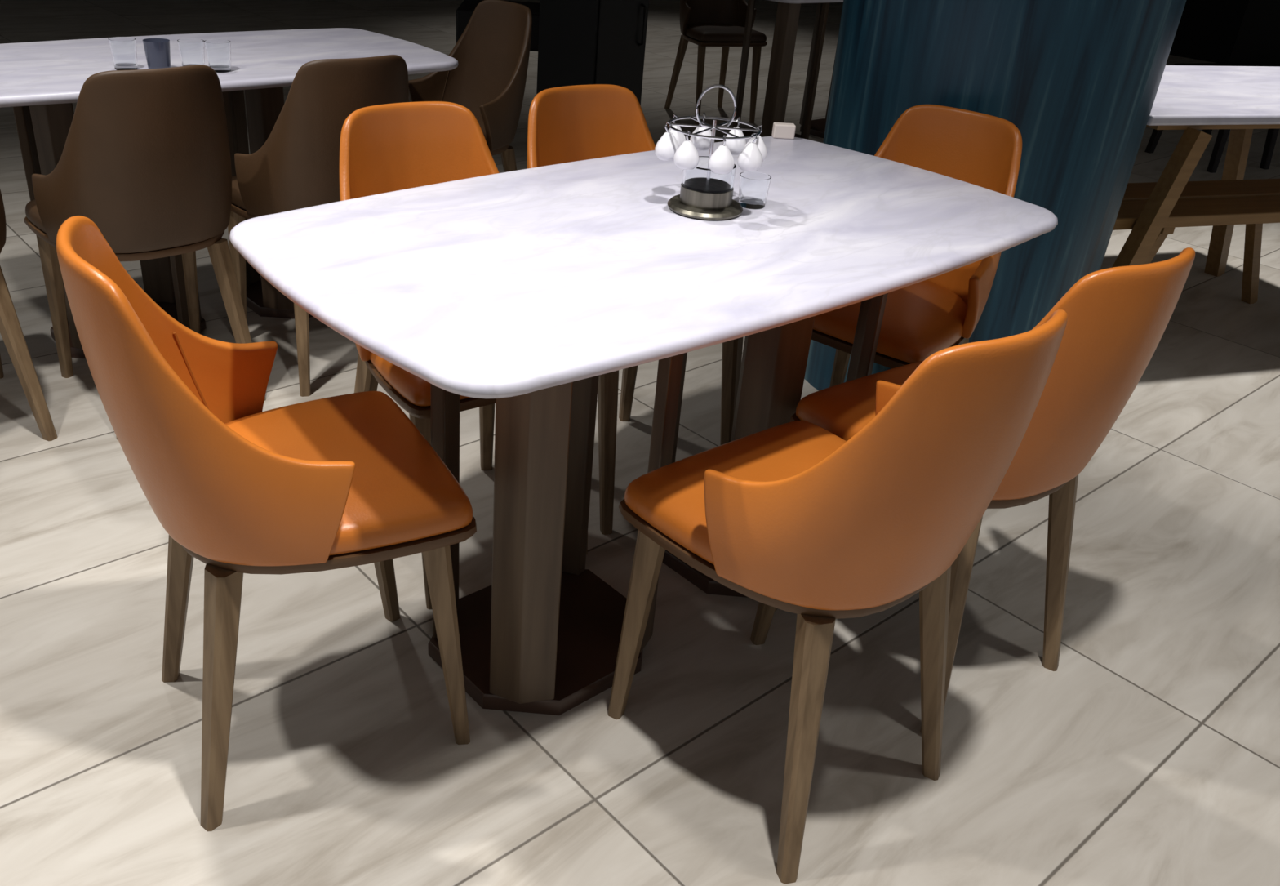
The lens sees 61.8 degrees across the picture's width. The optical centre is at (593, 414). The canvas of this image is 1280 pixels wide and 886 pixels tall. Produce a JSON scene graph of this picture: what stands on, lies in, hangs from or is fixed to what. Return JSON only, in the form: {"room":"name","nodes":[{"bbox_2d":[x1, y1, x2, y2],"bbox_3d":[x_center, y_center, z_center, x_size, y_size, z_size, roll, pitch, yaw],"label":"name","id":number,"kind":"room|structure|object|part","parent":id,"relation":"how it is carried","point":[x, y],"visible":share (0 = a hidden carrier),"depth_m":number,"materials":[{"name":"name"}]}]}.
{"room":"restaurant dining area","nodes":[
{"label":"restaurant dining area","id":0,"kind":"room"},
{"bbox_2d":[0,0,1279,885],"bbox_3d":[0.401,-1.247,5.258,13.200,0.100,13.200,-19,35,-36],"label":"floor","id":1,"kind":"structure","parent":0,"point":[1149,755],"depth_m":1.87,"materials":[{"name":"stone"}]},
{"bbox_2d":[0,189,57,440],"bbox_3d":[-1.470,-0.333,2.282,0.429,0.829,0.473,-20,36,-38],"label":"dining chair","id":2,"kind":"object","parent":1,"relation":"on","point":[11,331],"visible":1,"depth_m":2.37,"materials":[{"name":"brown wood"}]},
{"bbox_3d":[-1.481,-0.266,2.605,0.042,0.408,0.076,-10,31,-25],"label":"leg","id":3,"kind":"part","parent":2,"relation":"part of","materials":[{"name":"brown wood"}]},
{"bbox_3d":[-1.397,-0.486,2.126,0.427,0.406,0.293,-20,36,-38],"label":"backrest","id":4,"kind":"part","parent":2,"relation":"part of","materials":[{"name":"brown leather"}]},
{"bbox_3d":[-1.285,-0.133,2.381,0.080,0.408,0.105,-20,36,-38],"label":"leg","id":5,"kind":"part","parent":2,"relation":"part of","materials":[{"name":"brown wood"}]},
{"bbox_2d":[24,64,265,439],"bbox_3d":[-1.056,-0.425,2.512,0.429,0.829,0.473,-19,36,-37],"label":"dining chair","id":6,"kind":"object","parent":1,"relation":"on","point":[145,157],"visible":0.92,"depth_m":2.29,"materials":[{"name":"brown leather"}]},
{"bbox_3d":[-1.079,-0.474,2.519,0.402,0.058,0.388,-19,36,-37],"label":"seat","id":7,"kind":"part","parent":6,"relation":"part of","materials":[{"name":"brown leather"}]},
{"bbox_3d":[-1.321,-0.268,2.631,0.076,0.408,0.042,20,32,28],"label":"leg","id":8,"kind":"part","parent":6,"relation":"part of","materials":[{"name":"brown wood"}]},
{"bbox_3d":[-1.081,-0.439,2.537,0.409,0.022,0.394,-19,36,-37],"label":"seat rail","id":9,"kind":"part","parent":6,"relation":"part of","materials":[{"name":"brown wood"}]},
{"bbox_3d":[-0.985,-0.578,2.354,0.427,0.406,0.293,-19,36,-37],"label":"backrest","id":10,"kind":"part","parent":6,"relation":"part of","materials":[{"name":"brown leather"}]},
{"bbox_3d":[-1.063,-0.358,2.835,0.042,0.408,0.076,-9,31,-24],"label":"leg","id":11,"kind":"part","parent":6,"relation":"part of","materials":[{"name":"brown wood"}]},
{"bbox_3d":[-0.871,-0.223,2.605,0.112,0.408,0.043,15,30,19],"label":"leg","id":12,"kind":"part","parent":6,"relation":"part of","materials":[{"name":"brown wood"}]},
{"bbox_2d":[0,27,458,358],"bbox_3d":[-1.077,-0.625,2.992,1.357,0.731,0.693,-19,35,-36],"label":"dining table","id":13,"kind":"object","parent":1,"relation":"on","point":[42,82],"visible":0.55,"depth_m":2.86,"materials":[{"name":"white stone"}]},
{"bbox_3d":[-1.448,-0.554,2.821,0.031,0.662,0.096,10,28,11],"label":"post","id":14,"kind":"part","parent":13,"relation":"part of","materials":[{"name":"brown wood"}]},
{"bbox_3d":[-1.306,-0.467,2.675,0.104,0.662,0.036,4,28,0],"label":"post","id":15,"kind":"part","parent":13,"relation":"part of","materials":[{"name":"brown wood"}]},
{"bbox_2d":[108,36,137,70],"bbox_3d":[-1.143,-0.877,2.602,0.062,0.070,0.062,-19,35,-36],"label":"glass tumbler","id":16,"kind":"object","parent":13,"relation":"on","point":[123,49],"visible":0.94,"depth_m":2.58,"materials":[{"name":"white"}]},
{"bbox_3d":[-1.293,-0.239,2.986,0.370,0.029,0.303,-19,35,-36],"label":"plate","id":17,"kind":"part","parent":13,"relation":"part of","materials":[{"name":"brown wood"}]},
{"bbox_2d":[142,38,170,69],"bbox_3d":[-1.066,-0.879,2.615,0.062,0.070,0.062,-19,35,-36],"label":"glass tumbler","id":18,"kind":"object","parent":13,"relation":"on","point":[157,51],"visible":0.77,"depth_m":2.60,"materials":[{"name":"blue"}]},
{"bbox_3d":[-1.242,-0.624,2.981,0.096,0.662,0.031,1,28,-5],"label":"post","id":19,"kind":"part","parent":13,"relation":"part of","materials":[{"name":"brown wood"}]},
{"bbox_3d":[-1.100,-0.537,2.835,0.036,0.662,0.104,7,28,5],"label":"post","id":20,"kind":"part","parent":13,"relation":"part of","materials":[{"name":"brown wood"}]},
{"bbox_2d":[177,38,204,66],"bbox_3d":[-0.991,-0.886,2.639,0.062,0.070,0.062,-19,35,-36],"label":"glass tumbler","id":21,"kind":"object","parent":13,"relation":"on","point":[191,51],"visible":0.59,"depth_m":2.62,"materials":[{"name":"white"}]},
{"bbox_2d":[204,39,231,72],"bbox_3d":[-0.929,-0.889,2.652,0.062,0.070,0.062,-19,35,-36],"label":"glass tumbler","id":22,"kind":"object","parent":13,"relation":"on","point":[218,51],"visible":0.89,"depth_m":2.63,"materials":[{"name":"white"}]},
{"bbox_3d":[-1.041,-0.692,3.137,0.031,0.662,0.096,10,28,11],"label":"post","id":23,"kind":"part","parent":13,"relation":"part of","materials":[{"name":"brown wood"}]},
{"bbox_3d":[-0.898,-0.605,2.991,0.104,0.662,0.036,4,28,0],"label":"post","id":24,"kind":"part","parent":13,"relation":"part of","materials":[{"name":"brown wood"}]},
{"bbox_3d":[-0.885,-0.378,3.302,0.370,0.029,0.303,-19,35,-36],"label":"plate","id":25,"kind":"part","parent":13,"relation":"part of","materials":[{"name":"brown wood"}]},
{"bbox_2d":[56,215,476,831],"bbox_3d":[-0.454,0.121,1.558,0.473,0.829,0.429,-11,31,-27],"label":"dining chair","id":26,"kind":"object","parent":1,"relation":"on","point":[236,487],"visible":1,"depth_m":1.43,"materials":[{"name":"orange leather"}]},
{"bbox_3d":[-0.657,0.269,1.703,0.112,0.408,0.043,2,28,-4],"label":"leg","id":27,"kind":"part","parent":26,"relation":"part of","materials":[{"name":"brown wood"}]},
{"bbox_3d":[-0.520,-0.051,1.419,0.293,0.406,0.427,-11,31,-27],"label":"backrest","id":28,"kind":"part","parent":26,"relation":"part of","materials":[{"name":"orange leather"}]},
{"bbox_3d":[-0.521,0.393,1.485,0.043,0.408,0.112,22,33,30],"label":"leg","id":29,"kind":"part","parent":26,"relation":"part of","materials":[{"name":"brown wood"}]},
{"bbox_3d":[-0.421,0.115,1.576,0.394,0.022,0.409,-11,31,-27],"label":"seat rail","id":30,"kind":"part","parent":26,"relation":"part of","materials":[{"name":"brown wood"}]},
{"bbox_3d":[-0.419,0.080,1.557,0.388,0.058,0.402,-11,31,-27],"label":"seat","id":31,"kind":"part","parent":26,"relation":"part of","materials":[{"name":"orange leather"}]},
{"bbox_3d":[-0.383,0.199,1.871,0.076,0.408,0.042,-22,37,-39],"label":"leg","id":32,"kind":"part","parent":26,"relation":"part of","materials":[{"name":"brown wood"}]},
{"bbox_3d":[-0.221,0.348,1.610,0.076,0.408,0.042,-3,29,-13],"label":"leg","id":33,"kind":"part","parent":26,"relation":"part of","materials":[{"name":"brown wood"}]},
{"bbox_2d":[227,54,408,396],"bbox_3d":[-0.693,-0.529,2.757,0.429,0.829,0.473,-18,35,-36],"label":"dining chair","id":34,"kind":"object","parent":1,"relation":"on","point":[297,166],"visible":0.39,"depth_m":2.48,"materials":[{"name":"brown leather"}]},
{"bbox_3d":[-0.957,-0.374,2.881,0.076,0.408,0.042,21,32,29],"label":"leg","id":35,"kind":"part","parent":34,"relation":"part of","materials":[{"name":"brown wood"}]},
{"bbox_3d":[-0.714,-0.578,2.764,0.402,0.058,0.388,-18,35,-36],"label":"seat","id":36,"kind":"part","parent":34,"relation":"part of","materials":[{"name":"brown leather"}]},
{"bbox_3d":[-0.717,-0.543,2.783,0.409,0.022,0.394,-18,35,-36],"label":"seat rail","id":37,"kind":"part","parent":34,"relation":"part of","materials":[{"name":"brown wood"}]},
{"bbox_3d":[-0.727,-0.252,2.679,0.043,0.408,0.112,-4,29,-14],"label":"leg","id":38,"kind":"part","parent":34,"relation":"part of","materials":[{"name":"brown wood"}]},
{"bbox_3d":[-0.623,-0.681,2.598,0.427,0.406,0.293,-18,35,-36],"label":"backrest","id":39,"kind":"part","parent":34,"relation":"part of","materials":[{"name":"brown leather"}]},
{"bbox_2d":[339,101,600,608],"bbox_3d":[-0.262,-0.133,2.064,0.429,0.829,0.473,-15,33,-32],"label":"dining chair","id":40,"kind":"object","parent":1,"relation":"on","point":[385,148],"visible":0.21,"depth_m":2.05,"materials":[{"name":"orange leather"}]},
{"bbox_3d":[-0.471,0.026,2.186,0.112,0.408,0.043,18,31,25],"label":"leg","id":41,"kind":"part","parent":40,"relation":"part of","materials":[{"name":"brown wood"}]},
{"bbox_3d":[-0.300,-0.358,2.029,0.427,0.406,0.293,-15,33,-32],"label":"backrest","id":42,"kind":"part","parent":40,"relation":"part of","materials":[{"name":"orange leather"}]},
{"bbox_3d":[-0.238,-0.151,2.019,0.402,0.058,0.388,-15,33,-32],"label":"seat","id":43,"kind":"part","parent":40,"relation":"part of","materials":[{"name":"orange leather"}]},
{"bbox_3d":[-0.308,0.169,1.938,0.042,0.408,0.076,-6,29,-18],"label":"leg","id":44,"kind":"part","parent":40,"relation":"part of","materials":[{"name":"brown wood"}]},
{"bbox_3d":[-0.240,-0.116,2.038,0.409,0.022,0.394,-15,33,-32],"label":"seat rail","id":45,"kind":"part","parent":40,"relation":"part of","materials":[{"name":"brown wood"}]},
{"bbox_3d":[-0.237,-0.036,2.336,0.043,0.408,0.112,-1,28,-10],"label":"leg","id":46,"kind":"part","parent":40,"relation":"part of","materials":[{"name":"brown wood"}]},
{"bbox_2d":[408,0,532,172],"bbox_3d":[-0.447,-0.890,3.472,0.473,0.829,0.429,-21,37,-39],"label":"dining chair","id":47,"kind":"object","parent":1,"relation":"on","point":[492,51],"visible":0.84,"depth_m":3.49,"materials":[{"name":"brown leather"}]},
{"bbox_3d":[-0.472,-0.913,3.431,0.388,0.058,0.402,-21,37,-39],"label":"seat","id":48,"kind":"part","parent":47,"relation":"part of","materials":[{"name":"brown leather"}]},
{"bbox_3d":[-0.475,-0.878,3.449,0.394,0.022,0.409,-21,37,-39],"label":"seat rail","id":49,"kind":"part","parent":47,"relation":"part of","materials":[{"name":"brown wood"}]},
{"bbox_3d":[-0.261,-0.689,3.567,0.112,0.408,0.043,-5,29,-17],"label":"leg","id":50,"kind":"part","parent":47,"relation":"part of","materials":[{"name":"brown wood"}]},
{"bbox_2d":[536,0,648,105],"bbox_3d":[0.004,-1.545,4.321,0.270,1.250,0.390,-19,35,-36],"label":"cabinet","id":51,"kind":"object","parent":1,"relation":"on","point":[581,42],"visible":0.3,"depth_m":4.23,"materials":[{"name":"black paint"}]},
{"bbox_3d":[0.114,-1.496,4.200,0.250,1.150,0.006,-19,35,-36],"label":"door","id":52,"kind":"part","parent":51,"relation":"part of","materials":[{"name":"black paint"}]},
{"bbox_3d":[0.194,-1.540,4.230,0.010,0.160,0.024,-19,35,-36],"label":"handle","id":53,"kind":"part","parent":51,"relation":"part of","materials":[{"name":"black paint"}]},
{"bbox_2d":[526,84,743,534],"bbox_3d":[0.067,-0.245,2.319,0.429,0.829,0.473,-15,33,-32],"label":"dining chair","id":54,"kind":"object","parent":1,"relation":"on","point":[575,122],"visible":0.2,"depth_m":2.31,"materials":[{"name":"orange leather"}]},
{"bbox_3d":[0.028,-0.469,2.283,0.427,0.406,0.293,-15,33,-32],"label":"backrest","id":55,"kind":"part","parent":54,"relation":"part of","materials":[{"name":"orange leather"}]},
{"bbox_3d":[0.023,0.057,2.193,0.042,0.408,0.076,-6,30,-19],"label":"leg","id":56,"kind":"part","parent":54,"relation":"part of","materials":[{"name":"brown wood"}]},
{"bbox_3d":[0.090,-0.148,2.591,0.043,0.408,0.112,-1,28,-10],"label":"leg","id":57,"kind":"part","parent":54,"relation":"part of","materials":[{"name":"brown wood"}]},
{"bbox_3d":[0.301,-0.019,2.374,0.076,0.408,0.042,24,34,33],"label":"leg","id":58,"kind":"part","parent":54,"relation":"part of","materials":[{"name":"brown wood"}]},
{"bbox_2d":[229,136,1057,715],"bbox_3d":[0.125,0.006,1.936,1.357,0.750,0.745,-19,35,-36],"label":"dining table","id":59,"kind":"object","parent":1,"relation":"on","point":[519,289],"visible":0.77,"depth_m":1.64,"materials":[{"name":"stone"}]},
{"bbox_3d":[-0.251,0.075,1.770,0.033,0.679,0.098,9,28,9],"label":"post","id":60,"kind":"part","parent":59,"relation":"part of","materials":[{"name":"brown wood"}]},
{"bbox_3d":[-0.098,0.168,1.613,0.108,0.679,0.037,5,28,2],"label":"post","id":61,"kind":"part","parent":59,"relation":"part of","materials":[{"name":"brown wood"}]},
{"bbox_3d":[-0.090,0.400,1.934,0.370,0.030,0.326,-19,35,-36],"label":"plate","id":62,"kind":"part","parent":59,"relation":"part of","materials":[{"name":"brown wood"}]},
{"bbox_3d":[-0.044,0.004,1.930,0.098,0.679,0.033,2,28,-4],"label":"post","id":63,"kind":"part","parent":59,"relation":"part of","materials":[{"name":"brown wood"}]},
{"bbox_3d":[0.109,0.098,1.773,0.037,0.679,0.108,6,28,4],"label":"post","id":64,"kind":"part","parent":59,"relation":"part of","materials":[{"name":"brown wood"}]},
{"bbox_3d":[0.157,-0.064,2.086,0.033,0.679,0.098,9,28,9],"label":"post","id":65,"kind":"part","parent":59,"relation":"part of","materials":[{"name":"brown wood"}]},
{"bbox_3d":[0.317,0.262,2.250,0.370,0.030,0.326,-19,35,-36],"label":"plate","id":66,"kind":"part","parent":59,"relation":"part of","materials":[{"name":"brown wood"}]},
{"bbox_2d":[666,84,760,219],"bbox_3d":[0.195,-0.437,1.759,0.152,0.206,0.152,-19,35,-36],"label":"cup holder","id":67,"kind":"object","parent":59,"relation":"on","point":[705,194],"visible":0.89,"depth_m":1.75,"materials":[{"name":"grey metal"}]},
{"bbox_2d":[654,121,679,160],"bbox_3d":[0.122,-0.446,1.744,0.041,0.063,0.041,0,28,-8],"label":"cup","id":68,"kind":"object","parent":67,"relation":"hanging from","point":[665,148],"visible":0.94,"depth_m":1.74,"materials":[{"name":"white ceramic"}]},
{"bbox_2d":[668,114,685,146],"bbox_3d":[0.137,-0.471,1.793,0.041,0.063,0.041,23,33,32],"label":"cup","id":69,"kind":"object","parent":67,"relation":"hanging from","point":[680,137],"visible":0.34,"depth_m":1.78,"materials":[{"name":"white ceramic"}]},
{"bbox_2d":[673,130,699,169],"bbox_3d":[0.150,-0.422,1.701,0.041,0.063,0.041,23,33,32],"label":"cup","id":70,"kind":"object","parent":67,"relation":"hanging from","point":[686,157],"visible":1,"depth_m":1.69,"materials":[{"name":"white ceramic"}]},
{"bbox_2d":[689,111,711,151],"bbox_3d":[0.186,-0.481,1.819,0.041,0.063,0.041,0,28,-8],"label":"cup","id":71,"kind":"object","parent":67,"relation":"hanging from","point":[700,144],"visible":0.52,"depth_m":1.81,"materials":[{"name":"white ceramic"}]},
{"bbox_3d":[0.189,-0.352,1.804,0.128,0.013,0.128,-19,35,-36],"label":"dish","id":72,"kind":"part","parent":67,"relation":"part of","materials":[{"name":"grey metal"}]},
{"bbox_2d":[681,155,736,193],"bbox_3d":[0.192,-0.400,1.779,0.087,0.039,0.087,-19,35,-36],"label":"glass jar","id":73,"kind":"object","parent":67,"relation":"on","point":[699,180],"depth_m":1.75,"materials":[{"name":"white"}]},
{"bbox_3d":[0.199,-0.497,1.727,0.066,0.071,0.005,3,28,-2],"label":"loop handle","id":74,"kind":"part","parent":67,"relation":"part of","materials":[{"name":"silver metal"}]},
{"bbox_2d":[708,134,734,174],"bbox_3d":[0.204,-0.411,1.689,0.041,0.063,0.041,0,28,-8],"label":"cup","id":75,"kind":"object","parent":67,"relation":"hanging from","point":[721,162],"visible":1,"depth_m":1.68,"materials":[{"name":"white ceramic"}]},
{"bbox_2d":[722,116,746,155],"bbox_3d":[0.241,-0.471,1.807,0.041,0.063,0.041,23,33,32],"label":"cup","id":76,"kind":"object","parent":67,"relation":"hanging from","point":[735,147],"visible":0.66,"depth_m":1.80,"materials":[{"name":"white ceramic"}]},
{"bbox_2d":[737,132,763,171],"bbox_3d":[0.253,-0.422,1.715,0.041,0.063,0.041,23,33,32],"label":"cup","id":77,"kind":"object","parent":67,"relation":"hanging from","point":[750,158],"visible":1,"depth_m":1.71,"materials":[{"name":"white ceramic"}]},
{"bbox_2d":[744,124,767,161],"bbox_3d":[0.269,-0.446,1.764,0.041,0.063,0.041,0,28,-8],"label":"cup","id":78,"kind":"object","parent":67,"relation":"hanging from","point":[759,141],"visible":0.41,"depth_m":1.75,"materials":[{"name":"white ceramic"}]},
{"bbox_3d":[0.363,-0.134,2.246,0.098,0.679,0.033,2,28,-4],"label":"post","id":79,"kind":"part","parent":59,"relation":"part of","materials":[{"name":"brown wood"}]},
{"bbox_2d":[738,171,771,208],"bbox_3d":[0.275,-0.384,1.834,0.054,0.052,0.054,-19,35,-36],"label":"glass tumbler","id":80,"kind":"object","parent":59,"relation":"on","point":[753,188],"visible":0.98,"depth_m":1.82,"materials":[{"name":"white"}]},
{"bbox_3d":[0.310,0.030,1.929,0.108,0.679,0.037,5,28,2],"label":"post","id":81,"kind":"part","parent":59,"relation":"part of","materials":[{"name":"brown wood"}]},
{"bbox_2d":[771,122,795,138],"bbox_3d":[0.411,-0.613,2.310,0.046,0.030,0.024,3,28,-2],"label":"box","id":82,"kind":"object","parent":59,"relation":"on","point":[780,130],"visible":1,"depth_m":2.30,"materials":[{"name":"beige"}]},
{"bbox_3d":[0.516,-0.040,2.089,0.037,0.679,0.108,6,28,4],"label":"post","id":83,"kind":"part","parent":59,"relation":"part of","materials":[{"name":"brown wood"}]},
{"bbox_2d":[664,0,767,124],"bbox_3d":[0.666,-2.057,5.830,0.429,0.829,0.473,-7,30,-20],"label":"dining chair","id":84,"kind":"object","parent":1,"relation":"on","point":[704,24],"visible":0.85,"depth_m":5.83,"materials":[{"name":"brown wood"}]},
{"bbox_3d":[0.470,-1.918,5.992,0.112,0.408,0.043,26,35,36],"label":"leg","id":85,"kind":"part","parent":84,"relation":"part of","materials":[{"name":"brown wood"}]},
{"bbox_3d":[0.563,-1.766,5.716,0.042,0.408,0.076,0,28,-7],"label":"leg","id":86,"kind":"part","parent":84,"relation":"part of","materials":[{"name":"brown wood"}]},
{"bbox_3d":[0.647,-2.286,5.804,0.427,0.406,0.293,-7,30,-20],"label":"backrest","id":87,"kind":"part","parent":84,"relation":"part of","materials":[{"name":"brown leather"}]},
{"bbox_3d":[0.736,-1.952,6.091,0.043,0.408,0.112,5,28,2],"label":"leg","id":88,"kind":"part","parent":84,"relation":"part of","materials":[{"name":"brown wood"}]},
{"bbox_3d":[0.680,-2.039,5.800,0.409,0.022,0.394,-7,30,-20],"label":"seat rail","id":89,"kind":"part","parent":84,"relation":"part of","materials":[{"name":"brown wood"}]},
{"bbox_3d":[0.682,-2.074,5.782,0.402,0.058,0.388,-7,30,-20],"label":"seat","id":90,"kind":"part","parent":84,"relation":"part of","materials":[{"name":"brown leather"}]},
{"bbox_3d":[0.880,-1.806,5.834,0.042,0.408,0.076,-16,34,-34],"label":"leg","id":91,"kind":"part","parent":84,"relation":"part of","materials":[{"name":"brown wood"}]},
{"bbox_2d":[733,0,843,139],"bbox_3d":[1.127,-1.811,5.510,1.357,0.750,0.745,-19,35,-36],"label":"dining table","id":92,"kind":"object","parent":1,"relation":"on","point":[788,11],"visible":0.4,"depth_m":5.24,"materials":[{"name":"brown wood"}]},
{"bbox_3d":[0.751,-1.743,5.344,0.033,0.679,0.098,9,28,9],"label":"post","id":93,"kind":"part","parent":92,"relation":"part of","materials":[{"name":"brown wood"}]},
{"bbox_3d":[0.911,-1.417,5.508,0.370,0.030,0.326,-19,35,-36],"label":"plate","id":94,"kind":"part","parent":92,"relation":"part of","materials":[{"name":"brown wood"}]},
{"bbox_3d":[0.904,-1.651,5.191,0.083,0.679,0.081,-19,35,-36],"label":"post","id":95,"kind":"part","parent":92,"relation":"part of","materials":[{"name":"brown wood"}]},
{"bbox_3d":[1.159,-1.881,5.660,0.033,0.679,0.098,9,28,9],"label":"post","id":96,"kind":"part","parent":92,"relation":"part of","materials":[{"name":"brown wood"}]},
{"bbox_3d":[1.319,-1.556,5.824,0.370,0.030,0.326,-19,35,-36],"label":"plate","id":97,"kind":"part","parent":92,"relation":"part of","materials":[{"name":"brown wood"}]},
{"bbox_3d":[1.111,-1.720,5.347,0.037,0.679,0.108,6,28,4],"label":"post","id":98,"kind":"part","parent":92,"relation":"part of","materials":[{"name":"brown wood"}]},
{"bbox_3d":[1.365,-1.951,5.820,0.098,0.679,0.033,2,28,-4],"label":"post","id":99,"kind":"part","parent":92,"relation":"part of","materials":[{"name":"brown wood"}]},
{"bbox_2d":[607,309,1067,884],"bbox_3d":[0.329,0.182,1.546,0.429,0.829,0.473,-17,34,-34],"label":"dining chair","id":100,"kind":"object","parent":1,"relation":"on","point":[811,522],"visible":1,"depth_m":1.35,"materials":[{"name":"orange leather"}]},
{"bbox_3d":[0.066,0.333,1.676,0.076,0.408,0.042,22,33,30],"label":"leg","id":101,"kind":"part","parent":100,"relation":"part of","materials":[{"name":"brown wood"}]},
{"bbox_3d":[0.308,0.133,1.554,0.402,0.058,0.388,-17,34,-34],"label":"seat","id":102,"kind":"part","parent":100,"relation":"part of","materials":[{"name":"orange leather"}]},
{"bbox_3d":[0.335,0.250,1.869,0.042,0.408,0.076,-8,30,-21],"label":"leg","id":103,"kind":"part","parent":100,"relation":"part of","materials":[{"name":"brown wood"}]},
{"bbox_3d":[0.305,0.168,1.572,0.409,0.022,0.394,-17,34,-34],"label":"seat rail","id":104,"kind":"part","parent":100,"relation":"part of","materials":[{"name":"brown"}]},
{"bbox_3d":[0.288,0.458,1.469,0.043,0.408,0.112,-3,29,-13],"label":"leg","id":105,"kind":"part","parent":100,"relation":"part of","materials":[{"name":"brown wood"}]},
{"bbox_3d":[0.396,0.030,1.386,0.427,0.406,0.293,-17,34,-34],"label":"backrest","id":106,"kind":"part","parent":100,"relation":"part of","materials":[{"name":"orange leather"}]},
{"bbox_3d":[0.513,0.389,1.630,0.112,0.408,0.043,16,30,22],"label":"leg","id":107,"kind":"part","parent":100,"relation":"part of","materials":[{"name":"brown wood"}]},
{"bbox_2d":[811,104,1022,386],"bbox_3d":[0.636,-0.220,2.347,0.429,0.829,0.473,26,35,35],"label":"dining chair","id":108,"kind":"object","parent":1,"relation":"on","point":[926,317],"visible":0.46,"depth_m":2.26,"materials":[{"name":"orange leather"}]},
{"bbox_3d":[0.612,-0.128,2.621,0.043,0.408,0.112,11,29,13],"label":"leg","id":109,"kind":"part","parent":108,"relation":"part of","materials":[{"name":"brown wood"}]},
{"bbox_3d":[0.611,-0.207,2.322,0.409,0.022,0.394,26,35,35],"label":"seat rail","id":110,"kind":"part","parent":108,"relation":"part of","materials":[{"name":"brown wood"}]},
{"bbox_3d":[0.613,-0.242,2.304,0.402,0.058,0.388,26,35,35],"label":"seat","id":111,"kind":"part","parent":108,"relation":"part of","materials":[{"name":"orange leather"}]},
{"bbox_3d":[0.710,-0.435,2.308,0.427,0.406,0.293,26,35,35],"label":"backrest","id":112,"kind":"part","parent":108,"relation":"part of","materials":[{"name":"orange leather"}]},
{"bbox_3d":[0.822,-0.026,2.456,0.112,0.408,0.043,-8,30,-21],"label":"leg","id":113,"kind":"part","parent":108,"relation":"part of","materials":[{"name":"brown wood"}]},
{"bbox_2d":[774,247,1195,733],"bbox_3d":[0.631,0.062,1.813,0.429,0.829,0.473,-15,33,-31],"label":"dining chair","id":114,"kind":"object","parent":1,"relation":"on","point":[1118,317],"visible":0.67,"depth_m":1.57,"materials":[{"name":"orange leather"}]},
{"bbox_3d":[0.612,0.012,1.822,0.402,0.058,0.388,-15,33,-31],"label":"seat","id":115,"kind":"part","parent":114,"relation":"part of","materials":[{"name":"orange leather"}]},
{"bbox_3d":[0.610,0.047,1.840,0.409,0.022,0.394,-15,33,-31],"label":"seat rail","id":116,"kind":"part","parent":114,"relation":"part of","materials":[{"name":"brown"}]},
{"bbox_3d":[0.579,0.337,1.737,0.043,0.408,0.112,-1,28,-10],"label":"leg","id":117,"kind":"part","parent":114,"relation":"part of","materials":[{"name":"brown wood"}]},
{"bbox_3d":[0.695,-0.088,1.650,0.427,0.406,0.293,-15,33,-31],"label":"backrest","id":118,"kind":"part","parent":114,"relation":"part of","materials":[{"name":"orange leather"}]},
{"bbox_3d":[0.814,0.275,1.886,0.112,0.408,0.043,18,31,25],"label":"leg","id":119,"kind":"part","parent":114,"relation":"part of","materials":[{"name":"brown wood"}]},
{"bbox_2d":[1111,65,1279,276],"bbox_3d":[1.928,-0.675,3.473,1.240,0.757,0.740,-5,29,-17],"label":"trestle table","id":120,"kind":"object","parent":1,"relation":"on","point":[1242,100],"visible":0.55,"depth_m":3.07,"materials":[{"name":"stone"}]},
{"bbox_3d":[1.568,-0.471,3.095,0.248,0.704,0.050,-7,30,-19],"label":"leg","id":121,"kind":"part","parent":120,"relation":"part of","materials":[{"name":"brown wood"}]},
{"bbox_3d":[2.295,-0.817,3.847,0.257,0.705,0.050,-15,33,-31],"label":"leg","id":122,"kind":"part","parent":120,"relation":"part of","materials":[{"name":"brown wood"}]},
{"bbox_2d":[1112,178,1279,303],"bbox_3d":[1.948,-0.490,3.463,1.160,0.442,0.340,-5,29,-17],"label":"bench","id":123,"kind":"object","parent":1,"relation":"on","point":[1253,203],"visible":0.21,"depth_m":3.32,"materials":[{"name":"brown wood"}]},
{"bbox_3d":[1.619,-0.378,3.266,0.193,0.386,0.035,-9,30,-23],"label":"leg","id":124,"kind":"part","parent":123,"relation":"part of","materials":[{"name":"brown wood"}]},
{"bbox_3d":[2.273,-0.554,3.686,0.193,0.386,0.035,-9,30,-23],"label":"leg","id":125,"kind":"part","parent":123,"relation":"part of","materials":[{"name":"brown wood"}]},
{"bbox_2d":[804,0,1186,390],"bbox_3d":[1.042,-1.402,2.422,0.848,2.895,0.848,-19,35,-36],"label":"pillar","id":126,"kind":"structure","parent":0,"point":[1079,81],"depth_m":2.43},
{"bbox_2d":[1168,0,1248,62],"bbox_3d":[5.494,-4.268,8.433,0.100,2.900,13.000,-19,35,-36],"label":"wall","id":127,"kind":"structure","parent":0,"point":[1207,30],"depth_m":9.10,"materials":[{"name":"black paint"}]}
]}

